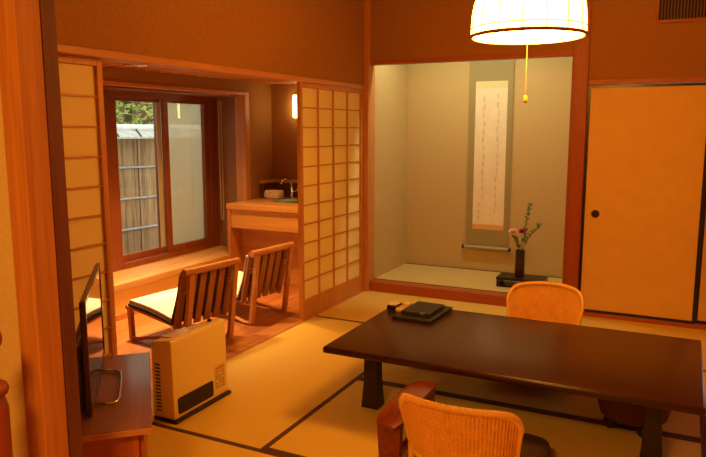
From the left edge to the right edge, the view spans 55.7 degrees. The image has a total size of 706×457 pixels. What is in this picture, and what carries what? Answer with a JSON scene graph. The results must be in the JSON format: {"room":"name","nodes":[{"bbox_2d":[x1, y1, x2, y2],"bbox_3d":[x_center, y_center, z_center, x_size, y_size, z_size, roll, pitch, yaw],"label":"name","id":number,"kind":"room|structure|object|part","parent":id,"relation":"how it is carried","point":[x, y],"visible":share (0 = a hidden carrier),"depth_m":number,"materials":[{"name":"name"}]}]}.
{"room":"traditional dwelling","nodes":[
{"label":"traditional dwelling","id":0,"kind":"room"},
{"bbox_2d":[0,90,27,456],"bbox_3d":[-0.066,-0.012,1.456,3.840,2.650,0.070,4,9,26],"label":"wall","id":1,"kind":"structure","parent":0,"point":[10,354],"depth_m":1.92,"materials":[{"name":"paint"}]},
{"bbox_2d":[0,0,68,456],"bbox_3d":[-0.877,-0.096,1.814,0.078,2.590,0.077,4,9,26],"label":"wooden pillar","id":2,"kind":"structure","parent":1,"relation":"attached to","point":[22,85],"depth_m":1.80,"materials":[{"name":"brown wood"}]},
{"bbox_2d":[39,0,82,456],"bbox_3d":[-0.847,0.217,1.917,0.077,1.940,0.044,4,9,26],"label":"trim","id":3,"kind":"structure","parent":1,"relation":"attached to","point":[47,7],"depth_m":1.86,"materials":[{"name":"brown wood"}]},
{"bbox_2d":[103,85,237,96],"bbox_3d":[-1.698,-1.185,5.718,0.460,0.045,1.885,4,9,26],"label":"window frame","id":4,"kind":"structure","parent":0,"point":[105,87],"depth_m":5.61,"materials":[{"name":"brown wood"}]},
{"bbox_2d":[218,101,223,220],"bbox_3d":[-1.294,-0.657,6.553,0.011,1.176,0.051,4,9,26],"label":"blind cord","id":5,"kind":"object","parent":4,"relation":"hanging from","point":[218,101],"visible":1,"depth_m":6.55,"materials":[{"name":"brown plastic"}]},
{"bbox_2d":[102,66,272,315],"bbox_3d":[-1.892,-0.211,4.863,0.070,2.040,4.640,4,9,26],"label":"wall","id":6,"kind":"structure","parent":0,"point":[260,119],"depth_m":6.14,"materials":[{"name":"paint"}]},
{"bbox_2d":[115,311,139,320],"bbox_3d":[-1.510,0.599,5.672,0.014,0.040,1.500,4,9,26],"label":"trim","id":7,"kind":"structure","parent":6,"relation":"attached to","point":[124,315],"depth_m":5.14,"materials":[{"name":"brown wood"}]},
{"bbox_2d":[113,246,229,292],"bbox_3d":[-1.653,0.325,5.920,0.560,0.055,1.885,4,9,26],"label":"window sill","id":8,"kind":"structure","parent":6,"relation":"on","point":[125,279],"depth_m":5.68,"materials":[{"name":"brown wood"}]},
{"bbox_2d":[103,80,250,201],"bbox_3d":[-1.473,-0.438,5.717,0.122,1.513,1.885,4,9,26],"label":"trim","id":9,"kind":"structure","parent":6,"relation":"attached to","point":[242,129],"depth_m":6.43,"materials":[{"name":"brown wood"}]},
{"bbox_2d":[116,285,298,382],"bbox_3d":[-1.341,0.807,4.750,1.210,0.100,4.660,4,9,26],"label":"floor","id":10,"kind":"structure","parent":0,"point":[265,317],"depth_m":5.00,"materials":[{"name":"brown wood"}]},
{"bbox_2d":[125,257,240,340],"bbox_3d":[-1.175,0.486,4.603,0.658,0.570,0.490,6,10,33],"label":"chair","id":11,"kind":"object","parent":10,"relation":"on","point":[204,290],"visible":0.89,"depth_m":4.51,"materials":[{"name":"brown wood"}]},
{"bbox_3d":[-1.540,0.642,4.630,0.049,0.252,0.040,6,10,33],"label":"leg","id":12,"kind":"part","parent":11,"relation":"part of","materials":[{"name":"brown wood"}]},
{"bbox_2d":[130,274,179,320],"bbox_3d":[-1.192,0.410,4.603,0.534,0.333,0.432,6,10,33],"label":"cushion","id":13,"kind":"object","parent":11,"relation":"on","point":[161,306],"depth_m":4.53,"materials":[{"name":"white fabric"}]},
{"bbox_3d":[-1.332,0.594,4.482,0.534,0.098,0.028,6,10,33],"label":"seat rail","id":14,"kind":"part","parent":11,"relation":"part of","materials":[{"name":"brown wood"}]},
{"bbox_3d":[-1.056,0.548,4.288,0.103,0.523,0.038,6,10,33],"label":"post","id":15,"kind":"part","parent":11,"relation":"part of","materials":[{"name":"brown wood"}]},
{"bbox_3d":[-0.928,0.252,4.401,0.048,0.048,0.490,6,10,33],"label":"rail","id":16,"kind":"part","parent":11,"relation":"part of","materials":[{"name":"brown wood"}]},
{"bbox_3d":[-0.834,0.499,4.617,0.103,0.523,0.038,6,10,33],"label":"post","id":17,"kind":"part","parent":11,"relation":"part of","materials":[{"name":"brown wood"}]},
{"bbox_2d":[211,242,293,323],"bbox_3d":[-0.861,0.392,5.233,0.658,0.570,0.490,5,10,31],"label":"chair","id":18,"kind":"object","parent":10,"relation":"on","point":[265,269],"visible":0.59,"depth_m":5.10,"materials":[{"name":"brown wood"}]},
{"bbox_2d":[236,255,247,297],"bbox_3d":[-0.877,0.316,5.232,0.534,0.333,0.432,5,10,31],"label":"cushion","id":19,"kind":"object","parent":18,"relation":"on","point":[242,285],"depth_m":4.94,"materials":[{"name":"white fabric"}]},
{"bbox_3d":[-0.729,0.454,4.924,0.103,0.523,0.038,5,10,31],"label":"post","id":20,"kind":"part","parent":18,"relation":"part of","materials":[{"name":"brown wood"}]},
{"bbox_3d":[-0.607,0.157,5.041,0.048,0.048,0.490,5,10,31],"label":"rail","id":21,"kind":"part","parent":18,"relation":"part of","materials":[{"name":"brown wood"}]},
{"bbox_3d":[-0.520,0.404,5.261,0.103,0.523,0.038,5,10,31],"label":"post","id":22,"kind":"part","parent":18,"relation":"part of","materials":[{"name":"brown wood"}]},
{"bbox_2d":[226,178,298,286],"bbox_3d":[-0.474,0.029,6.353,1.185,0.967,0.800,4,9,26],"label":"washstand","id":23,"kind":"object","parent":10,"relation":"on","point":[259,223],"depth_m":6.22,"materials":[{"name":"brown wood"}]},
{"bbox_3d":[-0.987,0.117,6.629,0.035,0.712,0.788,4,9,26],"label":"panel","id":24,"kind":"part","parent":23,"relation":"part of","materials":[{"name":"brown wood"}]},
{"bbox_2d":[226,197,297,212],"bbox_3d":[-0.474,-0.222,6.315,1.185,0.050,0.800,4,9,26],"label":"countertop","id":25,"kind":"structure","parent":23,"relation":"on","point":[259,204],"depth_m":6.14,"materials":[{"name":"brown wood"}]},
{"bbox_3d":[-0.562,0.171,6.194,1.115,0.692,0.020,4,9,26],"label":"panel","id":26,"kind":"part","parent":23,"relation":"part of","materials":[{"name":"brown wood"}]},
{"bbox_2d":[264,190,283,198],"bbox_3d":[-0.789,-0.340,6.638,0.200,0.086,0.110,2,9,11],"label":"folded cloth","id":27,"kind":"object","parent":23,"relation":"on","point":[268,194],"visible":1,"depth_m":6.59,"materials":[{"name":"beige fabric"}]},
{"bbox_2d":[275,199,297,202],"bbox_3d":[-0.633,-0.243,6.428,0.230,0.062,0.230,4,9,26],"label":"bowl","id":28,"kind":"object","parent":23,"relation":"in","point":[278,200],"visible":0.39,"depth_m":6.48,"materials":[{"name":"green ceramic"}]},
{"bbox_2d":[280,178,297,197],"bbox_3d":[-0.626,-0.400,6.646,0.158,0.205,0.134,4,9,26],"label":"faucet","id":29,"kind":"object","parent":23,"relation":"on","point":[286,180],"depth_m":6.68,"materials":[{"name":"silver metal"}]},
{"bbox_2d":[55,0,407,277],"bbox_3d":[-0.611,-0.507,4.442,0.138,2.550,4.890,4,9,26],"label":"wall","id":30,"kind":"structure","parent":0,"point":[316,39],"depth_m":4.50,"materials":[{"name":"paint"}]},
{"bbox_2d":[58,54,117,355],"bbox_3d":[-1.466,0.122,2.863,0.032,1.759,1.095,4,9,26],"label":"door","id":31,"kind":"structure","parent":30,"relation":"in","point":[81,78],"depth_m":3.20,"materials":[{"name":"beige paper"}]},
{"bbox_2d":[102,61,286,83],"bbox_3d":[-1.307,-1.146,4.471,1.220,0.060,4.465,4,9,26],"label":"trim","id":32,"kind":"structure","parent":30,"relation":"attached to","point":[104,63],"depth_m":5.46,"materials":[{"name":"brown wood"}]},
{"bbox_2d":[57,44,364,89],"bbox_3d":[-0.821,-0.947,3.985,0.135,0.035,3.970,4,9,26],"label":"trim","id":33,"kind":"structure","parent":30,"relation":"attached to","point":[109,56],"depth_m":3.67,"materials":[{"name":"brown wood"}]},
{"bbox_2d":[151,291,363,397],"bbox_3d":[-0.837,0.833,4.233,0.150,0.051,3.925,4,9,26],"label":"trim","id":34,"kind":"structure","parent":30,"relation":"attached to","point":[266,334],"depth_m":4.66,"materials":[{"name":"brown wood"}]},
{"bbox_2d":[296,82,362,319],"bbox_3d":[-0.160,-0.250,5.362,0.032,1.759,1.043,4,9,26],"label":"door","id":35,"kind":"structure","parent":30,"relation":"in","point":[329,118],"depth_m":5.30,"materials":[{"name":"beige paper"}]},
{"bbox_2d":[362,0,374,291],"bbox_3d":[0.089,-0.695,5.841,0.160,2.590,0.140,4,9,26],"label":"trim","id":36,"kind":"structure","parent":30,"relation":"attached to","point":[369,70],"depth_m":5.79,"materials":[{"name":"brown wood"}]},
{"bbox_2d":[370,279,506,306],"bbox_3d":[0.911,0.580,5.642,1.654,0.125,0.100,4,9,26],"label":"trim","id":37,"kind":"structure","parent":30,"relation":"attached to","point":[438,292],"depth_m":5.68,"materials":[{"name":"red wood"}]},
{"bbox_2d":[215,83,297,245],"bbox_3d":[-0.585,-0.495,6.566,1.800,2.100,0.545,4,9,26],"label":"wall","id":38,"kind":"structure","parent":0,"point":[284,125],"depth_m":6.70,"materials":[{"name":"paint"}]},
{"bbox_2d":[123,63,146,66],"bbox_3d":[-1.476,-1.109,4.521,0.100,0.030,0.130,4,9,26],"label":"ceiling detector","id":39,"kind":"object","parent":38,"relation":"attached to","point":[129,65],"visible":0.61,"depth_m":4.48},
{"bbox_2d":[103,90,219,271],"bbox_3d":[-1.801,-0.440,5.869,0.120,1.473,1.805,4,9,26],"label":"window","id":40,"kind":"structure","parent":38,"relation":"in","point":[185,137],"depth_m":6.25,"materials":[{"name":"brown wood"}]},
{"bbox_3d":[-1.864,-0.429,5.792,0.032,1.383,0.590,4,9,26],"label":"sash","id":41,"kind":"part","parent":40,"relation":"part of","materials":[{"name":"brown wood"}]},
{"bbox_3d":[-1.562,-0.504,6.301,0.032,1.383,0.620,4,9,26],"label":"sash","id":42,"kind":"part","parent":40,"relation":"part of","materials":[{"name":"brown wood"}]},
{"bbox_2d":[260,182,297,197],"bbox_3d":[-0.350,-0.357,6.550,1.185,0.148,0.238,4,9,26],"label":"backsplash","id":43,"kind":"structure","parent":38,"relation":"attached to","point":[286,187],"depth_m":6.77,"materials":[{"name":"brown wood"}]},
{"bbox_2d":[293,94,296,118],"bbox_3d":[-0.543,-1.210,6.615,0.110,0.250,0.068,4,9,26],"label":"wall sconce","id":44,"kind":"object","parent":38,"relation":"attached to","point":[295,95],"visible":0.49,"depth_m":6.59,"materials":[{"name":"white glass"}]},
{"bbox_2d":[406,57,572,277],"bbox_3d":[1.367,-0.745,6.209,1.980,2.500,0.060,4,9,26],"label":"wall","id":45,"kind":"structure","parent":0,"point":[438,93],"depth_m":6.29,"materials":[{"name":"paint"}]},
{"bbox_2d":[462,59,513,251],"bbox_3d":[1.261,-0.810,6.182,0.465,2.050,0.037,4,9,26],"label":"scroll","id":46,"kind":"object","parent":45,"relation":"attached to","point":[491,81],"visible":0.98,"depth_m":6.21,"materials":[{"name":"paper"}]},
{"bbox_2d":[370,0,705,79],"bbox_3d":[1.808,-1.473,4.870,3.670,0.765,0.070,4,9,26],"label":"wall","id":47,"kind":"structure","parent":0,"point":[627,42],"depth_m":4.86,"materials":[{"name":"paint"}]},
{"bbox_2d":[370,50,572,65],"bbox_3d":[0.905,-1.358,5.340,1.654,0.038,0.079,4,9,26],"label":"trim","id":48,"kind":"structure","parent":47,"relation":"attached to","point":[553,54],"depth_m":5.28,"materials":[{"name":"red wood"}]},
{"bbox_2d":[562,0,591,288],"bbox_3d":[1.705,-0.581,5.072,0.118,2.590,0.129,4,9,26],"label":"wooden pillar","id":49,"kind":"structure","parent":47,"relation":"attached to","point":[581,48],"depth_m":5.02,"materials":[{"name":"red wood"}]},
{"bbox_2d":[578,82,705,323],"bbox_3d":[2.115,-0.185,4.903,0.816,1.716,0.031,4,9,26],"label":"door","id":50,"kind":"structure","parent":47,"relation":"in","point":[645,164],"depth_m":4.88,"materials":[{"name":"paper"}]},
{"bbox_3d":[1.830,-0.111,5.044,0.060,0.060,0.009,4,9,26],"label":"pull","id":51,"kind":"part","parent":50,"relation":"part of","materials":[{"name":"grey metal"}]},
{"bbox_2d":[588,76,705,85],"bbox_3d":[2.602,-1.019,4.540,1.898,0.037,0.090,4,9,26],"label":"trim","id":52,"kind":"structure","parent":47,"relation":"attached to","point":[703,78],"depth_m":4.75,"materials":[{"name":"red wood"}]},
{"bbox_2d":[656,0,705,23],"bbox_3d":[2.405,-1.541,4.508,0.646,0.265,0.022,4,9,26],"label":"air vent","id":53,"kind":"object","parent":47,"relation":"in","point":[667,11],"visible":1,"depth_m":4.59,"materials":[{"name":"brown wood"}]},
{"bbox_2d":[695,183,705,323],"bbox_3d":[2.858,-0.136,4.577,0.815,1.716,0.028,4,9,26],"label":"door","id":54,"kind":"structure","parent":47,"relation":"in","point":[700,313],"depth_m":4.81,"materials":[{"name":"paper"}]},
{"bbox_3d":[0.873,-1.627,3.030,3.950,0.080,4.220,4,9,26],"label":"ceiling","id":55,"kind":"structure","parent":0,"visible":0},
{"bbox_2d":[469,0,588,102],"bbox_3d":[0.824,-1.095,3.123,0.547,0.999,0.547,4,9,26],"label":"pendant lamp","id":56,"kind":"object","parent":55,"relation":"hanging from","point":[494,22],"visible":1,"depth_m":2.95,"materials":[{"name":"white paper"}]},
{"bbox_3d":[0.824,-0.767,3.172,0.003,0.271,0.003,4,9,26],"label":"pull cord","id":57,"kind":"part","parent":56,"relation":"part of","materials":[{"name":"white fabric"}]},
{"bbox_2d":[473,30,583,43],"bbox_3d":[0.824,-0.902,3.152,0.504,0.003,0.504,4,9,26],"label":"diffuser","id":58,"kind":"object","parent":56,"relation":"attached to","point":[479,36],"depth_m":3.11,"materials":[{"name":"white plastic"}]},
{"bbox_3d":[0.824,-1.092,3.123,0.528,0.360,0.528,4,9,26],"label":"lamp shade","id":59,"kind":"part","parent":56,"relation":"part of","materials":[{"name":"white paper"}]},
{"bbox_3d":[0.140,1.228,2.074,3.850,0.095,7.320,4,9,26],"label":"floor","id":60,"kind":"structure","parent":0,"visible":0},
{"bbox_2d":[147,422,290,456],"bbox_3d":[-0.558,1.092,2.507,1.898,0.046,1.043,4,9,26],"label":"mat","id":61,"kind":"object","parent":60,"relation":"on","point":[164,440],"visible":0.36,"depth_m":3.04,"materials":[{"name":"wicker"}]},
{"bbox_2d":[81,352,151,456],"bbox_3d":[-0.998,0.838,2.636,0.400,0.418,0.821,-3,9,-17],"label":"tv stand","id":62,"kind":"object","parent":61,"relation":"on","point":[120,429],"visible":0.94,"depth_m":2.40,"materials":[{"name":"brown wood"}]},
{"bbox_2d":[76,263,122,417],"bbox_3d":[-1.006,0.408,2.643,0.163,0.422,0.693,-3,9,-16],"label":"television","id":63,"kind":"object","parent":62,"relation":"on","point":[90,343],"visible":0.92,"depth_m":2.46,"materials":[{"name":"brown plastic"}]},
{"bbox_3d":[-0.788,0.858,2.513,0.018,0.355,0.366,-3,9,-17],"label":"door","id":64,"kind":"part","parent":62,"relation":"part of","materials":[{"name":"brown wood"}]},
{"bbox_2d":[151,316,363,449],"bbox_3d":[-0.345,0.858,4.075,0.873,0.046,1.983,4,9,26],"label":"mat","id":65,"kind":"object","parent":60,"relation":"on","point":[278,383],"visible":0.56,"depth_m":3.77,"materials":[{"name":"fabric"}]},
{"bbox_2d":[151,319,231,424],"bbox_3d":[-0.828,0.714,3.453,0.151,0.422,0.443,4,9,26],"label":"heater","id":66,"kind":"object","parent":65,"relation":"on","point":[189,365],"visible":1,"depth_m":3.35,"materials":[{"name":"beige paint"}]},
{"bbox_3d":[-0.878,0.526,3.359,0.072,0.010,0.170,4,9,26],"label":"control panel","id":67,"kind":"part","parent":66,"relation":"part of","materials":[{"name":"brown"}]},
{"bbox_2d":[178,381,213,413],"bbox_3d":[-0.800,0.858,3.402,0.009,0.084,0.272,4,9,26],"label":"grille","id":68,"kind":"object","parent":66,"relation":"attached to","point":[200,395],"depth_m":3.39,"materials":[{"name":"brown"}]},
{"bbox_2d":[216,368,224,388],"bbox_3d":[-0.710,0.801,3.570,0.001,0.092,0.072,4,9,26],"label":"print","id":69,"kind":"object","parent":66,"relation":"attached to","point":[220,372],"depth_m":3.57,"materials":[{"name":"brown"}]},
{"bbox_2d":[315,291,589,325],"bbox_3d":[0.763,0.699,5.146,1.898,0.046,0.938,4,9,26],"label":"mat","id":70,"kind":"object","parent":60,"relation":"on","point":[362,307],"visible":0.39,"depth_m":5.43,"materials":[{"name":"wicker"}]},
{"bbox_2d":[266,379,700,456],"bbox_3d":[0.609,1.011,3.049,1.753,0.046,0.971,4,9,26],"label":"mat","id":71,"kind":"object","parent":60,"relation":"on","point":[341,427],"visible":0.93,"depth_m":3.17,"materials":[{"name":"wicker"}]},
{"bbox_2d":[376,381,435,456],"bbox_3d":[0.233,0.861,2.836,0.120,0.313,0.507,4,9,25],"label":"armrest","id":72,"kind":"object","parent":71,"relation":"on","point":[390,423],"visible":0.63,"depth_m":2.65,"materials":[{"name":"brown wood"}]},
{"bbox_3d":[0.149,0.901,2.660,0.096,0.250,0.049,4,9,25],"label":"leg","id":73,"kind":"part","parent":72,"relation":"part of","materials":[{"name":"brown wood"}]},
{"bbox_3d":[0.318,0.848,3.015,0.096,0.250,0.049,4,9,25],"label":"leg","id":74,"kind":"part","parent":72,"relation":"part of","materials":[{"name":"brown wood"}]},
{"bbox_2d":[398,393,523,456],"bbox_3d":[0.439,0.814,2.582,0.491,0.473,0.540,4,9,26],"label":"chair","id":75,"kind":"object","parent":71,"relation":"on","point":[433,429],"visible":1,"depth_m":2.35,"materials":[{"name":"wicker"}]},
{"bbox_2d":[520,433,549,456],"bbox_3d":[0.550,0.938,2.773,0.470,0.062,0.540,4,9,26],"label":"floor cushion","id":76,"kind":"object","parent":75,"relation":"on","point":[532,445],"visible":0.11,"depth_m":2.81,"materials":[{"name":"fabric"}]},
{"bbox_2d":[323,303,705,456],"bbox_3d":[0.816,0.755,3.394,1.690,0.358,0.955,4,9,26],"label":"table","id":77,"kind":"object","parent":71,"relation":"on","point":[658,373],"visible":0.84,"depth_m":3.20,"materials":[{"name":"brown wood"}]},
{"bbox_3d":[0.104,0.762,3.461,0.092,0.324,0.088,4,9,26],"label":"leg","id":78,"kind":"part","parent":77,"relation":"part of","materials":[{"name":"brown wood"}]},
{"bbox_2d":[387,301,401,309],"bbox_3d":[0.250,0.464,4.023,0.060,0.032,0.095,4,9,26],"label":"tissue box","id":79,"kind":"object","parent":77,"relation":"on","point":[392,305],"visible":0.94,"depth_m":3.99,"materials":[{"name":"black"}]},
{"bbox_3d":[0.251,0.451,4.021,0.056,0.006,0.088,4,9,26],"label":"lid","id":80,"kind":"part","parent":79,"relation":"part of","materials":[{"name":"fabric"}]},
{"bbox_2d":[395,302,411,311],"bbox_3d":[0.306,0.470,4.016,0.040,0.022,0.180,4,9,26],"label":"remote control","id":81,"kind":"object","parent":77,"relation":"on","point":[406,304],"visible":0.87,"depth_m":3.98,"materials":[{"name":"brown plastic"}]},
{"bbox_2d":[392,306,452,323],"bbox_3d":[0.411,0.491,3.899,0.235,0.015,0.355,5,10,28],"label":"leather folder","id":82,"kind":"object","parent":77,"relation":"on","point":[428,320],"visible":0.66,"depth_m":3.79,"materials":[{"name":"brown leather"}]},
{"bbox_2d":[401,301,444,316],"bbox_3d":[0.412,0.470,3.910,0.175,0.020,0.253,5,10,28],"label":"leather folder","id":83,"kind":"object","parent":82,"relation":"on","point":[424,309],"visible":1,"depth_m":3.87,"materials":[{"name":"brown leather"}]},
{"bbox_3d":[1.293,0.849,2.878,0.092,0.324,0.088,4,9,26],"label":"leg","id":84,"kind":"part","parent":77,"relation":"part of","materials":[{"name":"brown wood"}]},
{"bbox_2d":[360,362,700,439],"bbox_3d":[1.049,0.880,3.929,1.753,0.046,1.010,4,9,26],"label":"mat","id":85,"kind":"object","parent":60,"relation":"on","point":[679,424],"visible":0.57,"depth_m":3.60,"materials":[{"name":"wicker"}]},
{"bbox_2d":[506,281,584,324],"bbox_3d":[1.129,0.600,4.020,0.491,0.473,0.540,4,9,26],"label":"chair","id":86,"kind":"object","parent":85,"relation":"on","point":[535,300],"visible":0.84,"depth_m":4.20,"materials":[{"name":"wicker"}]},
{"bbox_2d":[597,399,671,437],"bbox_3d":[1.352,0.827,3.212,0.371,0.270,0.371,4,9,26],"label":"armrest","id":87,"kind":"object","parent":85,"relation":"on","point":[613,412],"visible":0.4,"depth_m":3.09,"materials":[{"name":"brown wood"}]},
{"bbox_2d":[583,311,705,329],"bbox_3d":[2.608,0.732,4.814,1.898,0.068,0.100,4,9,26],"label":"trim","id":88,"kind":"structure","parent":60,"relation":"on","point":[591,314],"depth_m":4.96,"materials":[{"name":"red wood"}]},
{"bbox_2d":[585,317,705,371],"bbox_3d":[2.421,0.820,4.334,1.798,0.046,0.938,4,9,26],"label":"mat","id":89,"kind":"object","parent":60,"relation":"on","point":[664,330],"visible":0.2,"depth_m":4.81,"materials":[{"name":"wicker"}]},
{"bbox_2d":[700,371,705,456],"bbox_3d":[2.099,1.037,2.878,1.068,0.046,1.983,4,9,26],"label":"mat","id":90,"kind":"object","parent":60,"relation":"on","point":[702,418],"visible":0.46,"depth_m":3.20,"materials":[{"name":"fabric"}]},
{"bbox_3d":[1.172,0.530,6.011,1.950,0.075,0.800,4,9,26],"label":"floor","id":91,"kind":"structure","parent":0,"visible":0},
{"bbox_2d":[374,263,561,293],"bbox_3d":[1.183,0.477,5.998,1.833,0.034,0.794,4,9,26],"label":"mat","id":92,"kind":"object","parent":91,"relation":"on","point":[452,277],"visible":0.6,"depth_m":6.09,"materials":[{"name":"beige wicker"}]},
{"bbox_2d":[496,272,547,287],"bbox_3d":[1.452,0.455,5.741,0.400,0.085,0.210,4,9,26],"label":"display stand","id":93,"kind":"object","parent":92,"relation":"on","point":[509,277],"visible":0.7,"depth_m":5.72,"materials":[{"name":"black paint"}]},
{"bbox_3d":[1.285,0.455,5.825,0.018,0.060,0.200,4,9,26],"label":"leg","id":94,"kind":"part","parent":93,"relation":"part of","materials":[{"name":"black paint"}]},
{"bbox_2d":[515,249,524,276],"bbox_3d":[1.436,0.296,5.748,0.081,0.226,0.081,4,9,26],"label":"flower vase","id":95,"kind":"object","parent":93,"relation":"on","point":[519,255],"visible":1,"depth_m":5.72,"materials":[{"name":"ceramic"}]},
{"bbox_2d":[508,229,518,250],"bbox_3d":[1.374,0.190,5.741,0.107,0.378,0.100,4,9,26],"label":"flower","id":96,"kind":"object","parent":95,"relation":"in","point":[512,231],"visible":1,"depth_m":5.71,"materials":[{"name":"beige plant"}]},
{"bbox_2d":[518,228,526,246],"bbox_3d":[1.442,0.191,5.718,0.083,0.384,0.084,4,9,26],"label":"flower","id":97,"kind":"object","parent":95,"relation":"in","point":[520,230],"visible":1,"depth_m":5.68,"materials":[{"name":"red plant"}]},
{"bbox_2d":[512,202,541,250],"bbox_3d":[1.479,0.080,5.696,0.268,0.609,0.058,4,9,26],"label":"leafy branch","id":98,"kind":"object","parent":95,"relation":"in","point":[528,207],"visible":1,"depth_m":5.68,"materials":[{"name":"green plant"}]},
{"bbox_3d":[-1.242,1.400,0.473,4.900,0.035,3.210,4,9,26],"label":"floor","id":99,"kind":"structure","parent":0,"visible":0},
{"bbox_2d":[0,332,12,456],"bbox_3d":[-0.934,0.729,1.753,0.300,0.986,0.300,4,9,26],"label":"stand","id":100,"kind":"object","parent":99,"relation":"on","point":[6,450],"visible":1,"depth_m":1.71,"materials":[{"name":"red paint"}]},
{"bbox_3d":[-0.934,0.756,1.757,0.092,0.892,0.092,4,9,26],"label":"post","id":101,"kind":"part","parent":100,"relation":"part of","materials":[{"name":"red paint"}]},
{"bbox_3d":[-5.219,0.033,10.830,10.100,0.100,20.000,4,9,26],"label":"floor","id":102,"kind":"structure","parent":0,"visible":0},
{"bbox_2d":[115,101,153,124],"bbox_3d":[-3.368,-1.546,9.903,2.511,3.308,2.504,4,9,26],"label":"maple tree","id":103,"kind":"object","parent":102,"relation":"on","point":[129,106],"visible":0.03,"depth_m":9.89,"materials":[{"name":"green plant"}]},
{"bbox_2d":[117,124,158,254],"bbox_3d":[-2.390,-0.453,8.213,0.406,1.632,10.000,4,9,26],"label":"fence","id":104,"kind":"object","parent":102,"relation":"on","point":[136,147],"visible":0.09,"depth_m":7.88,"materials":[{"name":"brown wood"}]},
{"bbox_3d":[-2.379,-0.770,8.160,0.028,0.040,10.000,4,9,26],"label":"bamboo rail","id":105,"kind":"part","parent":104,"relation":"part of","materials":[{"name":"grey wood"}]},
{"bbox_3d":[-2.379,-0.411,8.213,0.028,0.040,10.000,4,9,26],"label":"bamboo rail","id":106,"kind":"part","parent":104,"relation":"part of","materials":[{"name":"grey wood"}]},
{"bbox_3d":[-2.379,-0.054,8.266,0.028,0.040,10.000,4,9,26],"label":"bamboo rail","id":107,"kind":"part","parent":104,"relation":"part of","materials":[{"name":"grey wood"}]}
]}

